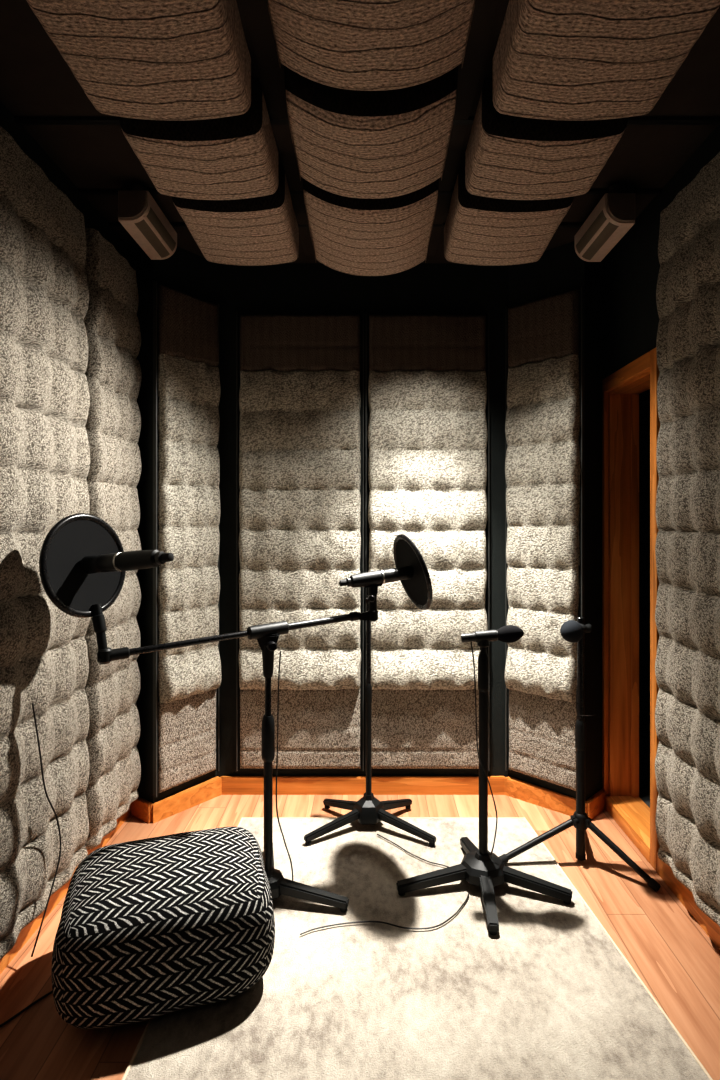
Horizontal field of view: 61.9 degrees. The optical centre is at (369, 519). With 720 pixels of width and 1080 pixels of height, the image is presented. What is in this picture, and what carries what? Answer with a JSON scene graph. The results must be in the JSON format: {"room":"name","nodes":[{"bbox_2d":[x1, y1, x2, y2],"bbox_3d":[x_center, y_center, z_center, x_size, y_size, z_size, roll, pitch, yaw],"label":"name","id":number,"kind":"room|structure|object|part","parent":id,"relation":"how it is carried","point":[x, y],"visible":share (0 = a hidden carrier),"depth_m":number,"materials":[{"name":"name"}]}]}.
{"room":"studio","nodes":[
{"label":"studio","id":0,"kind":"room"},
{"bbox_2d":[0,101,129,263],"bbox_3d":[-1.170,0.040,1.110,0.100,2.620,3.720,0,0,0],"label":"wall","id":1,"kind":"structure","parent":0,"point":[93,219],"depth_m":2.17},
{"bbox_2d":[0,126,90,958],"bbox_3d":[-1.066,0.065,1.663,0.102,2.394,1.161,0,0,0],"label":"acoustic panel","id":2,"kind":"object","parent":1,"relation":"attached to","point":[45,396],"visible":0.88,"depth_m":1.87,"materials":[{"name":"fabric"}]},
{"bbox_2d":[31,703,60,956],"bbox_3d":[-0.997,0.930,1.860,0.018,0.761,0.128,0,0,11],"label":"cable","id":3,"kind":"object","parent":2,"relation":"hanging from","point":[50,803],"visible":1,"depth_m":1.84,"materials":[{"name":"black rubber"}]},
{"bbox_2d":[0,804,130,973],"bbox_3d":[-1.109,1.308,1.005,0.022,0.085,3.510,0,0,0],"label":"baseboard","id":4,"kind":"structure","parent":1,"relation":"attached to","point":[27,931],"depth_m":2.02,"materials":[{"name":"orange wood"}]},
{"bbox_2d":[84,227,141,849],"bbox_3d":[-1.064,0.070,2.487,0.106,2.384,0.471,0,0,0],"label":"acoustic panel","id":5,"kind":"object","parent":1,"relation":"attached to","point":[113,373],"visible":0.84,"depth_m":2.40,"materials":[{"name":"fabric"}]},
{"bbox_2d":[108,222,308,226],"bbox_3d":[-0.570,-1.264,2.570,1.100,0.012,0.024,0,0,0],"label":"trim","id":6,"kind":"structure","parent":1,"relation":"attached to","point":[110,224],"depth_m":2.56,"materials":[{"name":"black"}]},
{"bbox_2d":[130,244,216,802],"bbox_3d":[-0.938,0.040,2.828,0.364,2.620,0.285,0,0,0],"label":"wall","id":7,"kind":"structure","parent":0,"point":[185,271],"depth_m":2.73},
{"bbox_2d":[131,797,152,822],"bbox_3d":[-1.050,1.308,2.731,0.183,0.085,0.022,0,0,37],"label":"baseboard","id":8,"kind":"structure","parent":7,"relation":"attached to","point":[141,808],"depth_m":2.70,"materials":[{"name":"orange wood"}]},
{"bbox_2d":[153,281,221,796],"bbox_3d":[-0.827,0.085,2.792,0.095,2.294,0.351,0,0,37],"label":"acoustic panel","id":9,"kind":"object","parent":7,"relation":"attached to","point":[186,376],"visible":0.98,"depth_m":2.75,"materials":[{"name":"fabric"}]},
{"bbox_2d":[153,776,221,822],"bbox_3d":[-0.859,1.308,2.821,0.035,0.085,0.370,0,0,40],"label":"baseboard","id":10,"kind":"structure","parent":7,"relation":"attached to","point":[195,795],"depth_m":2.80,"materials":[{"name":"orange wood"}]},
{"bbox_2d":[0,795,719,1079],"bbox_3d":[-0.050,1.400,1.110,2.340,0.100,3.920,0,0,0],"label":"floor","id":11,"kind":"structure","parent":0,"point":[667,948],"depth_m":1.93,"materials":[{"name":"brown wood"}]},
{"bbox_2d":[0,990,52,1026],"bbox_3d":[-0.962,1.345,1.632,0.016,0.006,0.214,0,0,37],"label":"cable","id":12,"kind":"object","parent":11,"relation":"on","point":[50,992],"visible":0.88,"depth_m":1.65,"materials":[{"name":"black rubber"}]},
{"bbox_2d":[122,817,712,1079],"bbox_3d":[0.142,1.344,1.724,1.496,0.012,1.959,0,0,0],"label":"rug","id":13,"kind":"object","parent":11,"relation":"on","point":[551,995],"visible":0.68,"depth_m":1.72,"materials":[{"name":"beige carpet"}]},
{"bbox_2d":[51,827,274,1028],"bbox_3d":[-0.598,1.171,1.790,0.590,0.332,0.470,0,0,-18],"label":"pouf","id":14,"kind":"object","parent":13,"relation":"on","point":[149,928],"visible":1,"depth_m":1.61,"materials":[{"name":"black fabric"}]},
{"bbox_2d":[97,584,381,912],"bbox_3d":[-0.426,0.790,2.184,0.986,1.098,0.468,0,0,-16],"label":"microphone stand","id":15,"kind":"object","parent":13,"relation":"on","point":[267,635],"visible":0.94,"depth_m":2.10,"materials":[{"name":"metal"}]},
{"bbox_2d":[39,513,125,649],"bbox_3d":[-0.857,0.201,1.842,0.088,0.443,0.321,0,0,23],"label":"filter","id":16,"kind":"object","parent":15,"relation":"on","point":[76,593],"visible":0.91,"depth_m":1.83,"materials":[{"name":"black fabric"}]},
{"bbox_3d":[-0.834,0.341,1.855,0.053,0.163,0.040,0,0,0],"label":"stem","id":17,"kind":"part","parent":16,"relation":"part of","materials":[{"name":"black metal"}]},
{"bbox_2d":[80,550,173,573],"bbox_3d":[-0.722,0.126,1.787,0.330,0.079,0.059,0,0,23],"label":"microphone","id":18,"kind":"object","parent":16,"relation":"attached to","point":[140,559],"visible":1,"depth_m":1.76,"materials":[{"name":"metal"}]},
{"bbox_3d":[-0.571,0.403,1.995,0.532,0.052,0.021,0,0,-31],"label":"boom arm","id":19,"kind":"part","parent":15,"relation":"part of"},
{"bbox_3d":[-0.344,0.439,2.093,0.033,0.033,0.038,0,0,-31],"label":"wing knob","id":20,"kind":"part","parent":15,"relation":"part of","materials":[{"name":"black plastic"}]},
{"bbox_2d":[276,651,292,880],"bbox_3d":[-0.300,0.897,2.142,0.037,0.875,0.097,0,0,31],"label":"cable","id":21,"kind":"object","parent":15,"relation":"hanging from","point":[280,651],"visible":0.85,"depth_m":2.12,"materials":[{"name":"black rubber"}]},
{"bbox_3d":[-0.201,1.297,2.084,0.261,0.063,0.044,0,0,13],"label":"leg","id":22,"kind":"part","parent":15,"relation":"part of","materials":[{"name":"black metal"}]},
{"bbox_3d":[0.007,0.299,2.286,0.028,0.028,0.024,0,0,0],"label":"thumb knob","id":23,"kind":"part","parent":15,"relation":"part of","materials":[{"name":"black plastic"}]},
{"bbox_2d":[339,566,412,587],"bbox_3d":[0.024,0.219,2.314,0.294,0.078,0.055,0,0,-18],"label":"microphone","id":24,"kind":"object","parent":15,"relation":"attached to","point":[376,577],"visible":1,"depth_m":2.29,"materials":[{"name":"metal"}]},
{"bbox_2d":[393,534,432,609],"bbox_3d":[0.165,0.205,2.360,0.103,0.299,0.313,0,0,-16],"label":"filter","id":25,"kind":"object","parent":24,"relation":"attached to","point":[418,589],"visible":0.92,"depth_m":2.34,"materials":[{"name":"black fabric"}]},
{"bbox_2d":[304,595,435,846],"bbox_3d":[0.000,0.835,2.630,0.546,1.008,0.357,0,0,0],"label":"microphone stand","id":26,"kind":"object","parent":13,"relation":"on","point":[368,810],"visible":0.91,"depth_m":2.62,"materials":[{"name":"metal"}]},
{"bbox_3d":[-0.153,1.292,2.545,0.277,0.068,0.036,0,0,-33],"label":"leg","id":27,"kind":"part","parent":26,"relation":"part of","materials":[{"name":"black metal"}]},
{"bbox_3d":[-0.124,1.292,2.732,0.226,0.068,0.036,0,0,38],"label":"leg","id":28,"kind":"part","parent":26,"relation":"part of","materials":[{"name":"black metal"}]},
{"bbox_3d":[0.107,1.292,2.732,0.218,0.068,0.036,0,0,-39],"label":"leg","id":29,"kind":"part","parent":26,"relation":"part of","materials":[{"name":"black metal"}]},
{"bbox_3d":[0.147,1.292,2.540,0.292,0.068,0.036,0,0,33],"label":"leg","id":30,"kind":"part","parent":26,"relation":"part of","materials":[{"name":"black metal"}]},
{"bbox_2d":[300,893,468,934],"bbox_3d":[0.082,1.333,1.984,0.616,0.005,0.123,0,0,-19],"label":"cable","id":31,"kind":"object","parent":13,"relation":"on","point":[452,916],"visible":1,"depth_m":1.98,"materials":[{"name":"black rubber"}]},
{"bbox_2d":[377,834,448,866],"bbox_3d":[0.170,1.333,2.406,0.394,0.005,0.029,0,0,41],"label":"cable","id":32,"kind":"object","parent":13,"relation":"on","point":[377,834],"visible":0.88,"depth_m":2.39,"materials":[{"name":"black rubber"}]},
{"bbox_2d":[396,630,571,934],"bbox_3d":[0.417,0.872,2.142,0.497,0.934,0.445,0,0,43],"label":"microphone stand","id":33,"kind":"object","parent":13,"relation":"on","point":[480,868],"visible":1,"depth_m":2.17,"materials":[{"name":"metal"}]},
{"bbox_3d":[0.234,1.298,2.175,0.282,0.065,0.046,0,0,-12],"label":"leg","id":34,"kind":"part","parent":33,"relation":"part of","materials":[{"name":"black metal"}]},
{"bbox_3d":[0.398,1.298,2.361,0.046,0.064,0.203,0,0,-8],"label":"leg","id":35,"kind":"part","parent":33,"relation":"part of","materials":[{"name":"black metal"}]},
{"bbox_2d":[470,642,497,854],"bbox_3d":[0.418,0.835,2.199,0.098,0.772,0.028,0,0,6],"label":"cable","id":36,"kind":"object","parent":33,"relation":"hanging from","point":[470,642],"visible":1,"depth_m":2.20,"materials":[{"name":"black rubber"}]},
{"bbox_3d":[0.406,1.298,2.049,0.046,0.064,0.240,0,0,4],"label":"leg","id":37,"kind":"part","parent":33,"relation":"part of","materials":[{"name":"black metal"}]},
{"bbox_2d":[461,625,523,642],"bbox_3d":[0.451,0.420,2.209,0.231,0.066,0.064,0,0,0],"label":"microphone","id":38,"kind":"object","parent":33,"relation":"attached to","point":[508,633],"visible":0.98,"depth_m":2.19,"materials":[{"name":"black plastic"}]},
{"bbox_3d":[0.584,1.298,2.146,0.266,0.065,0.046,0,0,23],"label":"leg","id":39,"kind":"part","parent":33,"relation":"part of","materials":[{"name":"black metal"}]},
{"bbox_2d":[499,617,660,890],"bbox_3d":[0.776,0.867,2.422,0.563,0.965,0.501,0,0,0],"label":"microphone stand","id":40,"kind":"object","parent":11,"relation":"on","point":[580,820],"visible":0.91,"depth_m":2.35,"materials":[{"name":"metal"}]},
{"bbox_3d":[0.652,1.258,2.350,0.303,0.157,0.025,0,0,-6],"label":"leg","id":41,"kind":"part","parent":40,"relation":"part of","materials":[{"name":"black metal"}]},
{"bbox_2d":[560,620,592,642],"bbox_3d":[0.801,0.430,2.340,0.086,0.086,0.154,0,0,42],"label":"microphone","id":42,"kind":"object","parent":40,"relation":"attached to","point":[572,631],"visible":0.98,"depth_m":2.29,"materials":[{"name":"metal"}]},
{"bbox_2d":[576,685,594,715],"bbox_3d":[0.844,0.709,2.348,0.076,0.118,0.016,0,0,7],"label":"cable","id":43,"kind":"object","parent":40,"relation":"attached to","point":[577,685],"visible":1,"depth_m":2.35,"materials":[{"name":"black rubber"}]},
{"bbox_3d":[0.951,1.264,2.266,0.259,0.167,0.025,0,0,41],"label":"leg","id":44,"kind":"part","parent":40,"relation":"part of","materials":[{"name":"black metal"}]},
{"bbox_2d":[0,0,719,262],"bbox_3d":[0.000,-1.320,1.110,2.440,0.100,3.920,0,0,0],"label":"ceiling","id":45,"kind":"structure","parent":0,"point":[36,80],"depth_m":1.95,"materials":[{"name":"black paint"}]},
{"bbox_2d":[26,0,250,120],"bbox_3d":[-0.490,-1.128,1.270,0.393,0.284,0.444,0,0,0],"label":"acoustic panel","id":46,"kind":"object","parent":45,"relation":"hanging from","point":[166,60],"depth_m":1.30,"materials":[{"name":"brown fabric"}]},
{"bbox_2d":[118,184,176,259],"bbox_3d":[-0.885,-1.194,2.405,0.113,0.152,0.350,0,0,0],"label":"ceiling fixture","id":47,"kind":"object","parent":45,"relation":"attached to","point":[139,213],"visible":1,"depth_m":2.32,"materials":[{"name":"white plastic"}]},
{"bbox_3d":[-0.885,-1.250,2.290,0.044,0.041,0.044,0,0,0],"label":"stem","id":48,"kind":"part","parent":47,"relation":"part of","materials":[{"name":"black plastic"}]},
{"bbox_2d":[134,219,169,257],"bbox_3d":[-0.872,-1.129,2.413,0.037,0.022,0.295,0,0,0],"label":"grille","id":49,"kind":"object","parent":47,"relation":"attached to","point":[148,230],"depth_m":2.40,"materials":[{"name":"brown metal"}]},
{"bbox_2d":[146,207,175,251],"bbox_3d":[-0.838,-1.164,2.413,0.020,0.037,0.295,0,0,0],"label":"grille","id":50,"kind":"object","parent":47,"relation":"attached to","point":[155,224],"depth_m":2.40,"materials":[{"name":"brown metal"}]},
{"bbox_2d":[14,117,288,124],"bbox_3d":[-0.570,-1.264,1.900,1.100,0.012,0.024,0,0,0],"label":"trim","id":51,"kind":"structure","parent":45,"relation":"attached to","point":[20,120],"depth_m":1.89,"materials":[{"name":"black"}]},
{"bbox_2d":[78,189,303,194],"bbox_3d":[-0.570,-1.264,2.310,1.100,0.012,0.024,0,0,0],"label":"trim","id":52,"kind":"structure","parent":45,"relation":"attached to","point":[81,191],"depth_m":2.31,"materials":[{"name":"black"}]},
{"bbox_2d":[119,78,278,199],"bbox_3d":[-0.490,-1.145,1.763,0.393,0.250,0.327,0,0,0],"label":"acoustic panel","id":53,"kind":"object","parent":45,"relation":"hanging from","point":[232,157],"depth_m":1.71,"materials":[{"name":"brown fabric"}]},
{"bbox_2d":[172,165,298,265],"bbox_3d":[-0.490,-1.158,2.257,0.392,0.224,0.448,0,0,0],"label":"acoustic panel","id":54,"kind":"object","parent":45,"relation":"hanging from","point":[264,230],"depth_m":2.20,"materials":[{"name":"brown fabric"}]},
{"bbox_2d":[242,0,314,255],"bbox_3d":[-0.275,-1.264,1.055,0.070,0.008,3.610,0,0,0],"label":"ceiling beam","id":55,"kind":"structure","parent":45,"relation":"attached to","point":[257,12],"depth_m":1.77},
{"bbox_2d":[284,66,457,198],"bbox_3d":[0.003,-1.148,1.733,0.453,0.245,0.387,0,0,0],"label":"acoustic panel","id":56,"kind":"object","parent":45,"relation":"hanging from","point":[347,143],"depth_m":1.65,"materials":[{"name":"brown fabric"}]},
{"bbox_2d":[267,0,474,90],"bbox_3d":[0.003,-1.165,1.270,0.452,0.209,0.442,0,0,0],"label":"acoustic panel","id":57,"kind":"object","parent":45,"relation":"hanging from","point":[359,45],"depth_m":1.36,"materials":[{"name":"brown fabric"}]},
{"bbox_2d":[303,178,438,275],"bbox_3d":[0.003,-1.136,2.227,0.453,0.268,0.509,0,0,0],"label":"acoustic panel","id":58,"kind":"object","parent":45,"relation":"hanging from","point":[352,236],"depth_m":2.13,"materials":[{"name":"brown fabric"}]},
{"bbox_2d":[427,0,497,255],"bbox_3d":[0.275,-1.264,1.055,0.070,0.008,3.610,0,0,0],"label":"trim","id":59,"kind":"structure","parent":45,"relation":"attached to","point":[484,10],"depth_m":1.76,"materials":[{"name":"black"}]},
{"bbox_2d":[433,222,583,226],"bbox_3d":[0.570,-1.264,2.570,1.100,0.012,0.024,0,0,0],"label":"trim","id":60,"kind":"structure","parent":45,"relation":"attached to","point":[562,224],"depth_m":2.56,"materials":[{"name":"black"}]},
{"bbox_2d":[444,165,573,265],"bbox_3d":[0.506,-1.158,2.257,0.403,0.224,0.448,0,0,0],"label":"acoustic panel","id":61,"kind":"object","parent":45,"relation":"hanging from","point":[478,230],"depth_m":2.20,"materials":[{"name":"brown fabric"}]},
{"bbox_2d":[465,77,628,199],"bbox_3d":[0.505,-1.145,1.763,0.401,0.250,0.327,0,0,0],"label":"acoustic panel","id":62,"kind":"object","parent":45,"relation":"hanging from","point":[508,157],"depth_m":1.71,"materials":[{"name":"brown fabric"}]},
{"bbox_2d":[438,189,661,194],"bbox_3d":[0.570,-1.264,2.310,1.100,0.012,0.024,0,0,0],"label":"trim","id":63,"kind":"structure","parent":45,"relation":"attached to","point":[591,191],"depth_m":2.30,"materials":[{"name":"black"}]},
{"bbox_2d":[453,117,719,124],"bbox_3d":[0.570,-1.264,1.900,1.100,0.012,0.024,0,0,0],"label":"trim","id":64,"kind":"structure","parent":45,"relation":"attached to","point":[631,120],"depth_m":1.89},
{"bbox_2d":[574,184,634,261],"bbox_3d":[0.935,-1.189,2.405,0.113,0.162,0.350,0,0,0],"label":"ceiling fixture","id":65,"kind":"object","parent":45,"relation":"attached to","point":[613,216],"visible":1,"depth_m":2.32,"materials":[{"name":"white plastic"}]},
{"bbox_2d":[576,210,605,253],"bbox_3d":[0.888,-1.154,2.413,0.020,0.037,0.295,0,0,0],"label":"grille","id":66,"kind":"object","parent":65,"relation":"attached to","point":[594,231],"depth_m":2.40,"materials":[{"name":"brown metal"}]},
{"bbox_2d":[582,222,618,259],"bbox_3d":[0.922,-1.119,2.413,0.037,0.022,0.295,0,0,0],"label":"grille","id":67,"kind":"object","parent":65,"relation":"attached to","point":[603,233],"depth_m":2.40,"materials":[{"name":"brown metal"}]},
{"bbox_3d":[0.935,-1.244,2.290,0.044,0.051,0.044,0,0,0],"label":"stem","id":68,"kind":"part","parent":65,"relation":"part of","materials":[{"name":"black plastic"}]},
{"bbox_2d":[493,0,719,120],"bbox_3d":[0.505,-1.128,1.270,0.401,0.284,0.444,0,0,0],"label":"acoustic panel","id":69,"kind":"object","parent":45,"relation":"hanging from","point":[566,60],"depth_m":1.30,"materials":[{"name":"brown fabric"}]},
{"bbox_2d":[217,263,507,776],"bbox_3d":[0.000,0.040,3.020,2.440,2.620,0.100,0,0,0],"label":"wall","id":70,"kind":"structure","parent":0,"point":[287,287],"depth_m":2.97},
{"bbox_2d":[236,313,363,770],"bbox_3d":[-0.343,0.107,2.919,0.626,2.249,0.096,0,0,0],"label":"acoustic panel","id":71,"kind":"object","parent":70,"relation":"attached to","point":[300,376],"visible":0.91,"depth_m":2.91,"materials":[{"name":"fabric"}]},
{"bbox_2d":[221,776,504,794],"bbox_3d":[-0.035,1.308,2.959,1.410,0.085,0.022,0,0,0],"label":"baseboard","id":72,"kind":"structure","parent":70,"relation":"attached to","point":[231,785],"depth_m":2.95,"materials":[{"name":"orange wood"}]},
{"bbox_2d":[366,313,489,770],"bbox_3d":[0.282,0.107,2.916,0.608,2.249,0.102,0,0,0],"label":"acoustic panel","id":73,"kind":"object","parent":70,"relation":"attached to","point":[428,374],"visible":0.9,"depth_m":2.91,"materials":[{"name":"fabric"}]},
{"bbox_2d":[508,241,604,800],"bbox_3d":[0.902,0.040,2.835,0.435,2.620,0.270,0,0,0],"label":"wall","id":74,"kind":"structure","parent":0,"point":[559,269],"depth_m":2.78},
{"bbox_2d":[504,286,584,792],"bbox_3d":[0.791,0.092,2.798,0.391,2.279,0.094,0,0,44],"label":"acoustic panel","id":75,"kind":"object","parent":74,"relation":"attached to","point":[545,336],"visible":0.94,"depth_m":2.76,"materials":[{"name":"fabric"}]},
{"bbox_2d":[504,776,585,815],"bbox_3d":[0.824,1.308,2.832,0.407,0.085,0.033,0,0,40],"label":"baseboard","id":76,"kind":"structure","parent":74,"relation":"attached to","point":[513,787],"depth_m":2.83,"materials":[{"name":"orange wood"}]},
{"bbox_2d":[639,389,649,713],"bbox_3d":[1.887,-0.010,2.950,1.265,2.720,2.300,0,0,0],"label":"wall","id":77,"kind":"structure","parent":0,"point":[644,397],"depth_m":4.00,"materials":[{"name":"brown wood"}]},
{"bbox_2d":[639,714,649,807],"bbox_3d":[1.837,1.373,2.950,1.165,0.155,2.100,0,0,0],"label":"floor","id":78,"kind":"structure","parent":0,"point":[644,719],"depth_m":3.26,"materials":[{"name":"black"}]},
{"bbox_2d":[605,125,719,794],"bbox_3d":[1.188,0.040,1.110,0.135,2.620,3.720,0,0,0],"label":"wall","id":79,"kind":"structure","parent":0,"point":[632,267],"depth_m":2.49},
{"bbox_2d":[585,788,605,819],"bbox_3d":[1.046,1.308,2.768,0.022,0.085,0.212,0,0,44],"label":"baseboard","id":80,"kind":"structure","parent":79,"relation":"attached to","point":[595,804],"depth_m":2.74,"materials":[{"name":"orange wood"}]},
{"bbox_2d":[602,347,659,871],"bbox_3d":[1.177,0.343,2.585,0.157,2.015,0.570,0,0,0],"label":"door frame","id":81,"kind":"structure","parent":79,"relation":"in","point":[621,390],"depth_m":2.80,"materials":[{"name":"orange wood"}]},
{"bbox_3d":[1.109,0.343,2.842,0.022,2.015,0.055,0,0,0],"label":"casing","id":82,"kind":"part","parent":81,"relation":"part of","materials":[{"name":"orange wood"}]},
{"bbox_3d":[1.109,0.343,2.328,0.022,2.015,0.055,0,0,0],"label":"casing","id":83,"kind":"part","parent":81,"relation":"part of","materials":[{"name":"orange wood"}]},
{"bbox_2d":[655,152,719,926],"bbox_3d":[1.073,0.060,1.605,0.088,2.384,1.246,0,0,0],"label":"acoustic panel","id":84,"kind":"object","parent":79,"relation":"attached to","point":[687,548],"visible":1,"depth_m":1.98,"materials":[{"name":"fabric"}]},
{"bbox_2d":[657,852,719,949],"bbox_3d":[1.109,1.308,0.772,0.022,0.085,3.045,0,0,0],"label":"baseboard","id":85,"kind":"structure","parent":79,"relation":"attached to","point":[685,896],"depth_m":2.07,"materials":[{"name":"orange wood"}]}
]}

